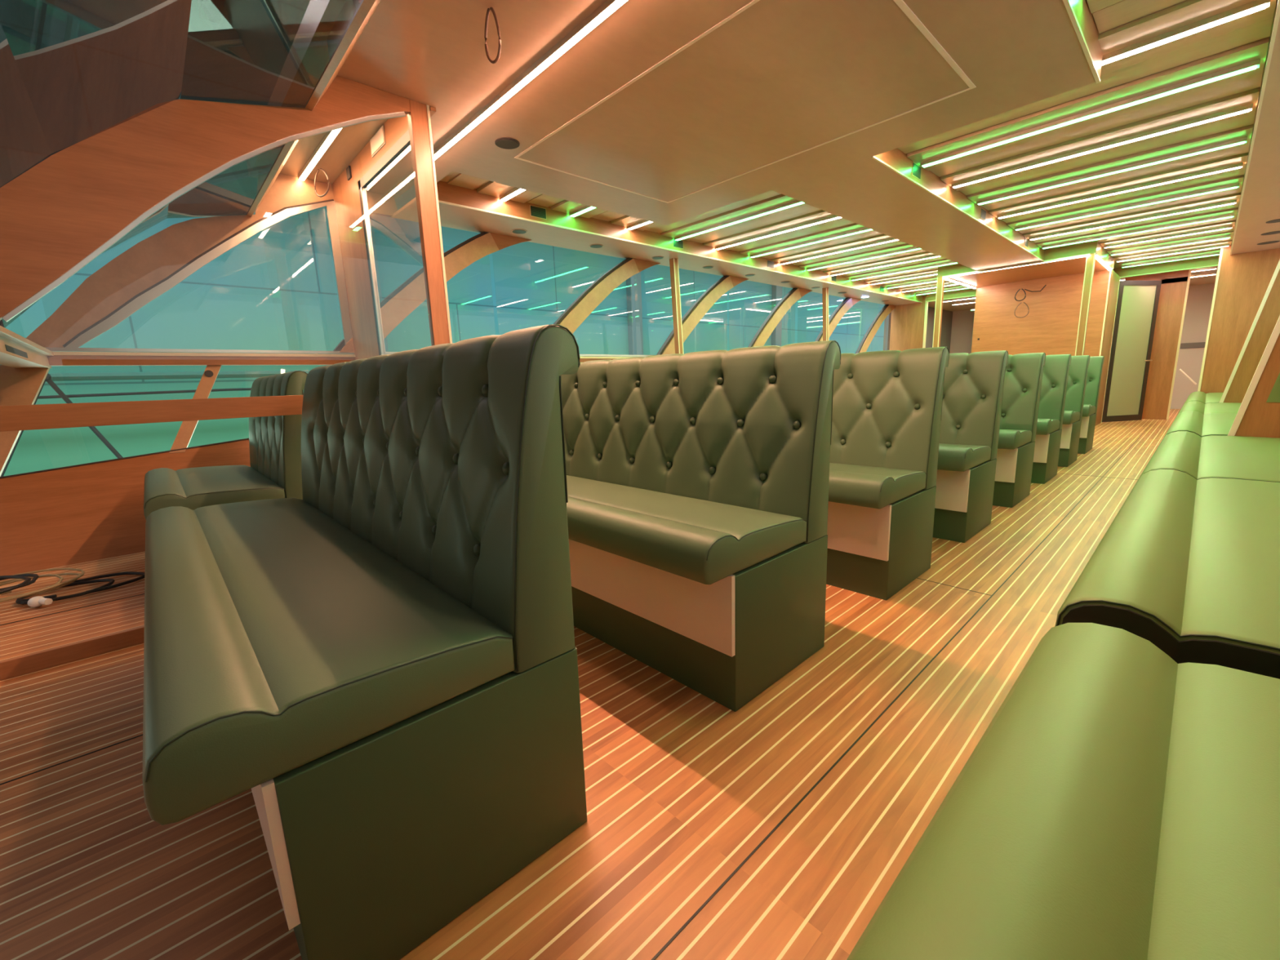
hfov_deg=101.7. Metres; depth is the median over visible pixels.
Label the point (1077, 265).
ceiling
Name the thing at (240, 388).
pipe
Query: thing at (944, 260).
board
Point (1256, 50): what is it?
board
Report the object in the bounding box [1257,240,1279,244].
ceiling slot
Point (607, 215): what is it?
board
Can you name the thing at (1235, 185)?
strip light
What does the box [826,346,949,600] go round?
bench
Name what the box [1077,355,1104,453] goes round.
bench
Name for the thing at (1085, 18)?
trim
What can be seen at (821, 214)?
board
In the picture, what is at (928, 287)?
strip light
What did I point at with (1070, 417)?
seat cushion
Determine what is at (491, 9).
cable loop
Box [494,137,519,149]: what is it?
ceiling speaker
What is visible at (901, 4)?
trim
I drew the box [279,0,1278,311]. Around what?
ceiling
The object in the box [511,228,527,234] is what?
recessed light
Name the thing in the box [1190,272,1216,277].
recessed light
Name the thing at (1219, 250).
board
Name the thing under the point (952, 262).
strip light
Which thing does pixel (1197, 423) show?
bench
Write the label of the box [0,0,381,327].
window
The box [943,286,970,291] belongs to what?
strip light
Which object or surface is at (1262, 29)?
board
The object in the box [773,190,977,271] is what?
trim
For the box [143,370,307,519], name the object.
bench
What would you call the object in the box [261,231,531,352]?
beam
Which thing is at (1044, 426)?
seat cushion
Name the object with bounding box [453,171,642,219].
trim
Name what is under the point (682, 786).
floor
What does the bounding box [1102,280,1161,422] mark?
door
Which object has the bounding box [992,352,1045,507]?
bench
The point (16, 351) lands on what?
sill
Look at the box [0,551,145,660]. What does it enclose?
platform
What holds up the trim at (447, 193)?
attached to the wall at (957, 326)
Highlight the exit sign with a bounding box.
[369,124,386,157]
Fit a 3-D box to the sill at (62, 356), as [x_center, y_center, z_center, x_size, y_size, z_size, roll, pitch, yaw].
[1.050,-1.827,7.919,13.550,0.115,0.095,-12,14,-42]
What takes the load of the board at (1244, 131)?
attached to the ceiling at (350, 140)
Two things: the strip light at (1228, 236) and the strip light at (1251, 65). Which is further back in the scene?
the strip light at (1228, 236)
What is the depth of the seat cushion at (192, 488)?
2.80 m
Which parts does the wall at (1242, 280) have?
panel, panel, door panel, panel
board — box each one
[447,173,487,189]
[476,181,541,203]
[527,194,563,207]
[551,200,606,217]
[591,210,625,221]
[611,215,661,231]
[645,190,781,233]
[661,194,810,241]
[690,205,820,243]
[703,209,845,249]
[729,219,853,252]
[739,222,875,257]
[762,231,883,259]
[771,234,900,264]
[791,240,906,266]
[799,243,922,270]
[817,249,926,271]
[822,251,941,275]
[839,257,945,276]
[844,258,955,280]
[860,263,959,280]
[863,268,937,284]
[877,275,937,284]
[881,276,945,287]
[894,280,948,288]
[897,17,1273,153]
[897,280,955,290]
[906,36,1269,171]
[908,284,960,292]
[911,284,966,293]
[930,74,1262,177]
[940,87,1260,191]
[959,115,1255,195]
[967,124,1253,207]
[982,145,1249,210]
[988,152,1248,220]
[1002,169,1244,222]
[1007,174,1244,231]
[1018,188,1241,233]
[1022,192,1240,240]
[1032,204,1238,243]
[1035,207,1238,248]
[1044,217,1235,249]
[1086,0,1123,13]
[1092,0,1184,32]
[1098,0,1276,75]
[1099,220,1235,248]
[1105,228,1234,249]
[1106,231,1233,255]
[1111,237,1232,257]
[1113,240,1231,261]
[1118,247,1221,262]
[1119,248,1220,266]
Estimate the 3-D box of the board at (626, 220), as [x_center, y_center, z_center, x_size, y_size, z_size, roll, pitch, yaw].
[0.499,-2.707,5.092,0.470,0.026,1.875,-12,14,-42]
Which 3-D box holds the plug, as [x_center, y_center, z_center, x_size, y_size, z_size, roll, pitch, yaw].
[-2.944,0.598,2.550,0.107,0.051,0.062,2,11,20]
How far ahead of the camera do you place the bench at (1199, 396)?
6.88 m
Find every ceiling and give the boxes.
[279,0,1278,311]
[949,256,1107,287]
[1231,17,1279,254]
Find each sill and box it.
[0,325,53,368]
[44,346,653,365]
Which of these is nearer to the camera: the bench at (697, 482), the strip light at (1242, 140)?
the bench at (697, 482)
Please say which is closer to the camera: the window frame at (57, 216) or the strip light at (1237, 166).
the window frame at (57, 216)
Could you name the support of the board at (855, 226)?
attached to the ceiling at (350, 140)
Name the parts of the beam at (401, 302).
pane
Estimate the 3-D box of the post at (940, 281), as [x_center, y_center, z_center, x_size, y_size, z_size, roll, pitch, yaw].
[5.074,-2.115,8.941,0.088,2.600,0.091,-12,14,-42]
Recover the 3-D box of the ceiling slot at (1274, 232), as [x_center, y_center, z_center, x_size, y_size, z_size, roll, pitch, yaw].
[7.853,-3.064,6.459,0.200,0.004,0.200,-12,14,-42]
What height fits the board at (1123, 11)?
0.012 m
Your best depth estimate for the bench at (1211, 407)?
5.32 m
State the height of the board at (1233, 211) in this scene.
0.026 m
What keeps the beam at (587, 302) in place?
in the wall at (83, 513)
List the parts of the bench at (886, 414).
panel, backrest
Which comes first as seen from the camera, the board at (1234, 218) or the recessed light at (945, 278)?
the board at (1234, 218)
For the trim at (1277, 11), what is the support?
attached to the wall at (1242, 280)
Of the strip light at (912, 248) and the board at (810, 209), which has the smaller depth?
the board at (810, 209)
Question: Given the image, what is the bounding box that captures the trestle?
[0,373,123,476]
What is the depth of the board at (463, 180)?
4.38 m
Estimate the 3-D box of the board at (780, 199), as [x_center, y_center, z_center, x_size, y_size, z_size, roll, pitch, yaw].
[1.061,-2.824,5.606,0.470,0.026,1.875,-12,14,-42]
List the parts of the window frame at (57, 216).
rail, arch trim, post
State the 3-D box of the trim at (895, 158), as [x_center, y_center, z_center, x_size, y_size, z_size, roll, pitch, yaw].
[3.808,-2.870,5.710,5.820,0.159,0.010,-12,14,-42]
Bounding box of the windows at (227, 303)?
[0,206,884,475]
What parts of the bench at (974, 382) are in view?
panel, backrest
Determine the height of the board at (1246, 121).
0.012 m
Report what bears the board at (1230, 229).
attached to the ceiling at (350, 140)
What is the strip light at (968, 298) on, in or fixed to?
attached to the wall at (957, 326)
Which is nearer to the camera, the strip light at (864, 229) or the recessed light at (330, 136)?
the recessed light at (330, 136)
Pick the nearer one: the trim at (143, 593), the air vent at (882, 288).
the trim at (143, 593)
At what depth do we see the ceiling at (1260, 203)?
4.58 m
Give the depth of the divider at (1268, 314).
5.74 m
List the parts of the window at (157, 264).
frame, frame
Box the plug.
[26,595,53,607]
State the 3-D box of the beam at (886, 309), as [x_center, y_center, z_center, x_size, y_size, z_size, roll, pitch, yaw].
[5.206,-3.328,11.624,2.450,1.260,0.080,-12,14,-42]
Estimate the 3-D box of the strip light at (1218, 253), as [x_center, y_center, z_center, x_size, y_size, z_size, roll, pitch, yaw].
[8.749,-3.616,8.562,0.055,0.030,1.225,-12,14,-42]
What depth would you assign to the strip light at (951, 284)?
10.23 m
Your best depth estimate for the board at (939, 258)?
8.47 m
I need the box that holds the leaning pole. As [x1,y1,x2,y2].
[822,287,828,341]
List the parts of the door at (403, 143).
frame, frame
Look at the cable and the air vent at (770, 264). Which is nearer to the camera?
the air vent at (770, 264)
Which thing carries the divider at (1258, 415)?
on the floor
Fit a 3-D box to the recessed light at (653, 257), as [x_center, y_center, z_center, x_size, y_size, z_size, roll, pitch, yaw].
[0.227,-2.836,6.650,0.164,0.007,0.164,-12,14,-42]
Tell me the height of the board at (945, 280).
0.012 m
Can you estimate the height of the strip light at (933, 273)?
0.030 m
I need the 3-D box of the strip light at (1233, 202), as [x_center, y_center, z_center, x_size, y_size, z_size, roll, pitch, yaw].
[5.742,-3.068,6.203,0.055,0.030,1.805,-12,14,-42]
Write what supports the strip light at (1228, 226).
attached to the board at (1232, 222)
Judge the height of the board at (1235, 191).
0.012 m
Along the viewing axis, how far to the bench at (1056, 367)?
4.96 m
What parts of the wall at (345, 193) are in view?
panel, panel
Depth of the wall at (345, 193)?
4.17 m
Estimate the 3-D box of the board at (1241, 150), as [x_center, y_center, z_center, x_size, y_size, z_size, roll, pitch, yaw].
[4.334,-2.813,4.915,0.230,0.012,1.855,-12,14,-42]
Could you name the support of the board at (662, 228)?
attached to the ceiling at (350, 140)
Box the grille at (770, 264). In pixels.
[767,260,773,267]
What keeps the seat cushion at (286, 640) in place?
on the bench at (385, 655)
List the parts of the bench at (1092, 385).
panel, backrest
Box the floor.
[0,408,1180,959]
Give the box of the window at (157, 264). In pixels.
[26,173,352,347]
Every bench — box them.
[142,324,586,959]
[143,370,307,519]
[560,340,840,711]
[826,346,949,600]
[846,622,1279,959]
[933,350,1008,542]
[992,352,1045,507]
[1031,354,1071,484]
[1054,469,1279,679]
[1057,355,1089,466]
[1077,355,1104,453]
[1139,431,1279,482]
[1164,410,1236,437]
[1177,400,1241,414]
[1184,391,1223,404]
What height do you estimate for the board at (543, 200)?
0.012 m
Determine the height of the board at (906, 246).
0.026 m
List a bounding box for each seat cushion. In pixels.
[142,497,515,825]
[143,465,285,519]
[566,475,806,584]
[828,462,926,509]
[937,443,991,471]
[997,429,1031,449]
[1035,418,1059,435]
[1062,410,1079,424]
[1082,404,1095,416]
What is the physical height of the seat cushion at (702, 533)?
0.138 m
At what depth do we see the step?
2.13 m
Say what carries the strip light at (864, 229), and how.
attached to the board at (855, 226)
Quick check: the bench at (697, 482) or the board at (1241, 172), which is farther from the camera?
the board at (1241, 172)
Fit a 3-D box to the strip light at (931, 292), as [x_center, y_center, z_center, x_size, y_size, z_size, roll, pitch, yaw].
[6.122,-4.019,11.174,0.272,0.030,0.433,-12,14,-42]
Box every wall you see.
[0,364,250,575]
[332,106,435,359]
[883,283,1214,408]
[889,241,1279,426]
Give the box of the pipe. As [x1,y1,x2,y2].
[37,387,251,399]
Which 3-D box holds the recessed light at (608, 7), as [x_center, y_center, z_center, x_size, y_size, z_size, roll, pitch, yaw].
[-0.385,-2.010,2.440,0.036,0.030,3.300,-12,14,-42]
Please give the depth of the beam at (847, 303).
10.41 m
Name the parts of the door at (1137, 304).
frame, frame, frame, frame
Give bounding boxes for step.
[0,625,144,679]
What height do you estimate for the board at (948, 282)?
0.026 m
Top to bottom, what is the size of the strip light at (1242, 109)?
0.030 m
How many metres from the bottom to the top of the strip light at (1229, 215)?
0.030 m
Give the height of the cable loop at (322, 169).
0.199 m
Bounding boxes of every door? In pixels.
[357,128,410,355]
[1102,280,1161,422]
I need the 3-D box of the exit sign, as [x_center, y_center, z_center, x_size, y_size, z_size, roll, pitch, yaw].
[-1.770,-2.281,3.512,0.008,0.110,0.280,-12,14,-42]
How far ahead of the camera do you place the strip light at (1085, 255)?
7.87 m
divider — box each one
[1219,259,1279,403]
[1227,315,1279,438]
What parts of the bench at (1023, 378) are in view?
panel, backrest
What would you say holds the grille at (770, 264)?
attached to the air vent at (770, 264)
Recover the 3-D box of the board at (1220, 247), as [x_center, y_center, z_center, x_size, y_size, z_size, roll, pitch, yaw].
[8.467,-3.593,8.299,0.230,0.012,1.265,-12,14,-42]
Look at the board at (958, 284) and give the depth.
10.85 m
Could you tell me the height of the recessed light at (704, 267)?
0.007 m
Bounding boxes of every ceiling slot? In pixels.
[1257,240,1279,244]
[1260,231,1279,235]
[1266,218,1279,223]
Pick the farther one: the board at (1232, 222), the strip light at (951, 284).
the strip light at (951, 284)
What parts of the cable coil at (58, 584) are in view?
cable coil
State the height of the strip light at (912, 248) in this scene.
0.030 m
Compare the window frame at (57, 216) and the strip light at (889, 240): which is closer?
the window frame at (57, 216)
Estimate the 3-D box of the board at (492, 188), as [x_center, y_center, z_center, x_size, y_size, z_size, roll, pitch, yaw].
[-1.044,-2.544,4.508,0.470,0.026,0.645,-12,14,-42]
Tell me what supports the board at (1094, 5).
attached to the ceiling at (350, 140)
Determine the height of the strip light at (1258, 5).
0.030 m
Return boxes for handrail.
[1179,368,1196,384]
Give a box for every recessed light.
[297,128,342,180]
[433,0,627,159]
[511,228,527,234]
[589,244,603,248]
[651,256,664,259]
[702,266,714,268]
[944,277,976,288]
[951,301,975,305]
[1095,253,1112,271]
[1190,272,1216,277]
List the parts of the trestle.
leg, leg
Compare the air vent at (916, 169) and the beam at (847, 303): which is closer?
the air vent at (916, 169)
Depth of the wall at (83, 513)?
3.31 m
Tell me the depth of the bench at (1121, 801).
0.52 m
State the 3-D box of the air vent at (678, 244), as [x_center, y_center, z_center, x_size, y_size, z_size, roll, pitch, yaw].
[0.466,-2.875,6.335,0.184,0.100,0.008,-12,14,-42]
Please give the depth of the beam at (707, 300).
7.62 m
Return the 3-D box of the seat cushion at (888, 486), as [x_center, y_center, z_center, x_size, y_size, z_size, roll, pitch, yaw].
[0.556,-0.090,3.174,0.562,0.138,2.020,-12,14,-42]
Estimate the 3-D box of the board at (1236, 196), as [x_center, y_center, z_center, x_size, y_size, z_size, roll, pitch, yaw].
[5.738,-3.096,6.201,0.470,0.026,1.855,-12,14,-42]
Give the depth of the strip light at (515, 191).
4.59 m
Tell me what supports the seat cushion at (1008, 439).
on the bench at (1023, 378)
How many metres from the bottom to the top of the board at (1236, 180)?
0.026 m
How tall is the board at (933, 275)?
0.012 m
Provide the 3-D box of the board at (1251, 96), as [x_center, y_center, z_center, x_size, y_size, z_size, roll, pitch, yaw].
[3.491,-2.632,4.146,0.470,0.026,1.855,-12,14,-42]
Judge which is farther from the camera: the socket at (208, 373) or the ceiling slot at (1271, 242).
the ceiling slot at (1271, 242)
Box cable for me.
[1024,284,1046,292]
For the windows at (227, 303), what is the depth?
7.72 m
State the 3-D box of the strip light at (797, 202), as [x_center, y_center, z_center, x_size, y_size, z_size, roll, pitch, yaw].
[1.060,-2.796,5.613,0.055,0.030,1.840,-12,14,-42]
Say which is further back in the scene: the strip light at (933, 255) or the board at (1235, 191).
the strip light at (933, 255)
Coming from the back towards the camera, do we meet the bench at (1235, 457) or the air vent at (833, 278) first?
the air vent at (833, 278)
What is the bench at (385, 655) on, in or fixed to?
on the floor
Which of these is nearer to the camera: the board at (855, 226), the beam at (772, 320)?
the board at (855, 226)
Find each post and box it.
[932,276,944,347]
[1075,253,1095,355]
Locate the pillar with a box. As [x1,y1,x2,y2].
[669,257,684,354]
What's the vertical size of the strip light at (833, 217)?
0.030 m
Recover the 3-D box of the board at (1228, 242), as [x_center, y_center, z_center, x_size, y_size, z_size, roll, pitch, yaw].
[8.186,-3.528,8.043,0.470,0.026,1.265,-12,14,-42]
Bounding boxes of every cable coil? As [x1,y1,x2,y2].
[0,567,84,602]
[15,571,144,604]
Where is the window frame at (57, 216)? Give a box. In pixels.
[0,75,452,431]
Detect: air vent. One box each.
[529,204,546,219]
[672,238,683,248]
[766,259,773,268]
[831,275,836,281]
[879,285,884,292]
[911,161,921,180]
[979,208,986,221]
[1023,237,1028,248]
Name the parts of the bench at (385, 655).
panel, backrest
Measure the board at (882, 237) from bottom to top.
0.026 m
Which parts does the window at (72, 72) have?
head trim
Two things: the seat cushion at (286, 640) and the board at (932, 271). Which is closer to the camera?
the seat cushion at (286, 640)
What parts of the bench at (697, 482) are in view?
panel, backrest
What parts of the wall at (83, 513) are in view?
panel, panel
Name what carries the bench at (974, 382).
on the floor
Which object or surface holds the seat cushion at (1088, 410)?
on the bench at (1092, 385)
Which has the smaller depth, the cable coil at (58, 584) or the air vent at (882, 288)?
the cable coil at (58, 584)
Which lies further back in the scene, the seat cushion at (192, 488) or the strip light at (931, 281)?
the strip light at (931, 281)
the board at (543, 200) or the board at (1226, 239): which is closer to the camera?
the board at (543, 200)
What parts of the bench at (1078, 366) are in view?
panel, backrest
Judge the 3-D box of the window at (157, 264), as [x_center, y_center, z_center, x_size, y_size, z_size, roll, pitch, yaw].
[-3.284,-1.650,3.840,1.970,1.380,0.060,-12,14,-42]
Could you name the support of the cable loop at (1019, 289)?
attached to the wall at (1242, 280)
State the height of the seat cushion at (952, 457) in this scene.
0.138 m
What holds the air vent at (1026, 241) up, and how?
attached to the wall at (1242, 280)
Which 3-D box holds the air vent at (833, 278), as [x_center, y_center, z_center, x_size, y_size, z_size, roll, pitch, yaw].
[3.333,-3.468,8.957,0.184,0.100,0.008,-12,14,-42]
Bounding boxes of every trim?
[0,593,144,625]
[436,180,922,302]
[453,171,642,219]
[514,0,976,203]
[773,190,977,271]
[875,148,1044,259]
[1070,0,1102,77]
[1230,0,1279,254]
[1231,0,1278,242]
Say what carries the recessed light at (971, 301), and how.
in the ceiling at (350, 140)
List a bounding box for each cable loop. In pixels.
[314,168,329,197]
[484,7,501,63]
[1013,302,1029,317]
[1014,288,1026,301]
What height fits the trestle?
2.279 m
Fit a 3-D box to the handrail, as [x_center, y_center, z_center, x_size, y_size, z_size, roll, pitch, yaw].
[11.135,-2.098,10.584,0.028,0.328,0.291,-12,14,-42]
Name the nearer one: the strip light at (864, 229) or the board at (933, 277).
the strip light at (864, 229)
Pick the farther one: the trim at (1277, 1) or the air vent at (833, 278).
the air vent at (833, 278)
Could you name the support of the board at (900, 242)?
attached to the ceiling at (350, 140)
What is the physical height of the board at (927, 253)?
0.026 m
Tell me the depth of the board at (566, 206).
5.10 m
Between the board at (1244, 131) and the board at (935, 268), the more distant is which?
the board at (935, 268)
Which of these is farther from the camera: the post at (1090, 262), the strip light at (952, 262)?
the strip light at (952, 262)
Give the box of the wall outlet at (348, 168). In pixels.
[346,165,351,180]
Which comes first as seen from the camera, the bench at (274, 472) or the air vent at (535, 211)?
the bench at (274, 472)
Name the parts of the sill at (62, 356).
rail, rail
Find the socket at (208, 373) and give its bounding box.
[204,369,213,377]
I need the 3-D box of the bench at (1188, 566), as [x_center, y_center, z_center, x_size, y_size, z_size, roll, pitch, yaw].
[1.745,0.420,1.466,1.834,0.614,0.676,-12,14,-42]
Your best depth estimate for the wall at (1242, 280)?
9.17 m
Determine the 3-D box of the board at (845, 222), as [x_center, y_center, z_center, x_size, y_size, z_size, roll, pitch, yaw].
[1.903,-3.005,6.375,0.230,0.012,1.875,-12,14,-42]
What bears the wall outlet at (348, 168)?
attached to the wall at (345, 193)
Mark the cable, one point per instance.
(1045, 285)
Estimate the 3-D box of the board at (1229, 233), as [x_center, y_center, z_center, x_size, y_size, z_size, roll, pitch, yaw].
[7.625,-3.412,7.529,0.470,0.026,1.265,-12,14,-42]
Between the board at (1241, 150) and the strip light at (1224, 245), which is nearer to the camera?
the board at (1241, 150)
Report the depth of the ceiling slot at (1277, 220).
5.92 m
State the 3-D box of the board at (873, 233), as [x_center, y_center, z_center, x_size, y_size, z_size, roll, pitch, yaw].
[2.465,-3.121,6.889,0.230,0.012,1.875,-12,14,-42]
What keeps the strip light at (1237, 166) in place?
attached to the board at (1242, 157)
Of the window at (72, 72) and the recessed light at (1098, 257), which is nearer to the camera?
the window at (72, 72)
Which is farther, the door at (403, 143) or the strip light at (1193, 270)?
the strip light at (1193, 270)
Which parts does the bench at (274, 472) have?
backrest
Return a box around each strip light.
[499,187,524,201]
[568,205,595,217]
[626,220,652,230]
[674,200,804,240]
[715,215,841,249]
[749,227,872,257]
[779,238,897,264]
[806,247,919,271]
[830,254,939,275]
[850,261,957,280]
[869,272,937,284]
[886,279,937,288]
[901,285,936,292]
[915,291,936,295]
[920,58,1260,168]
[942,253,1090,278]
[942,296,975,302]
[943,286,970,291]
[944,283,958,286]
[951,103,1253,188]
[976,137,1247,204]
[996,162,1243,218]
[1013,182,1239,230]
[1028,200,1236,239]
[1041,213,1234,248]
[1101,0,1270,65]
[1103,225,1232,248]
[1110,235,1231,255]
[1115,244,1229,262]
[1121,252,1220,267]
[1191,266,1217,271]
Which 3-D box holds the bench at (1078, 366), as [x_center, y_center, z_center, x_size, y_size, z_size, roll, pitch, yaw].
[4.045,-0.865,6.357,0.769,1.172,2.020,-12,14,-42]
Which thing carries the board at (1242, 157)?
attached to the ceiling at (350, 140)
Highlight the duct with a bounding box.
[48,369,311,381]
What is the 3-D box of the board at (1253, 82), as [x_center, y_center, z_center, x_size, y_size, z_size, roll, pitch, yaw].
[3.210,-2.580,3.888,0.230,0.012,1.855,-12,14,-42]
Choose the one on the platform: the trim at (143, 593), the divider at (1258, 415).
the trim at (143, 593)
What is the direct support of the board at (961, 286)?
attached to the ceiling at (350, 140)
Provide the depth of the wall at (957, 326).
12.06 m
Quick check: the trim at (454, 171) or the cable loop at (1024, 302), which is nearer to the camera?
the trim at (454, 171)
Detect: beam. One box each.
[261,231,531,352]
[656,275,747,355]
[747,288,812,346]
[815,297,861,341]
[854,304,895,354]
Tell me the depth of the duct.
6.35 m
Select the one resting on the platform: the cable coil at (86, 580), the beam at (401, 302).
the cable coil at (86, 580)
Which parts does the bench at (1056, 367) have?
panel, backrest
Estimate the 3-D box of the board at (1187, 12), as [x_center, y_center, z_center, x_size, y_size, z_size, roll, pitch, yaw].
[2.368,-2.399,3.119,0.470,0.026,1.855,-12,14,-42]
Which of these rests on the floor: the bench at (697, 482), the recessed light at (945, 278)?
the bench at (697, 482)
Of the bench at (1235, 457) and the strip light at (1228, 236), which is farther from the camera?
the strip light at (1228, 236)
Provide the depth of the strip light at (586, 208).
5.11 m
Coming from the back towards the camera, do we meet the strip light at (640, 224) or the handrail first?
the handrail
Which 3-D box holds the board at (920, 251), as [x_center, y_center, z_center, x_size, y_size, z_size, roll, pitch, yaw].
[3.588,-3.353,7.916,0.230,0.012,1.875,-12,14,-42]
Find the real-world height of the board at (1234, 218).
0.012 m
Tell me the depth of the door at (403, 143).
3.87 m
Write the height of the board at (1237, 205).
0.012 m

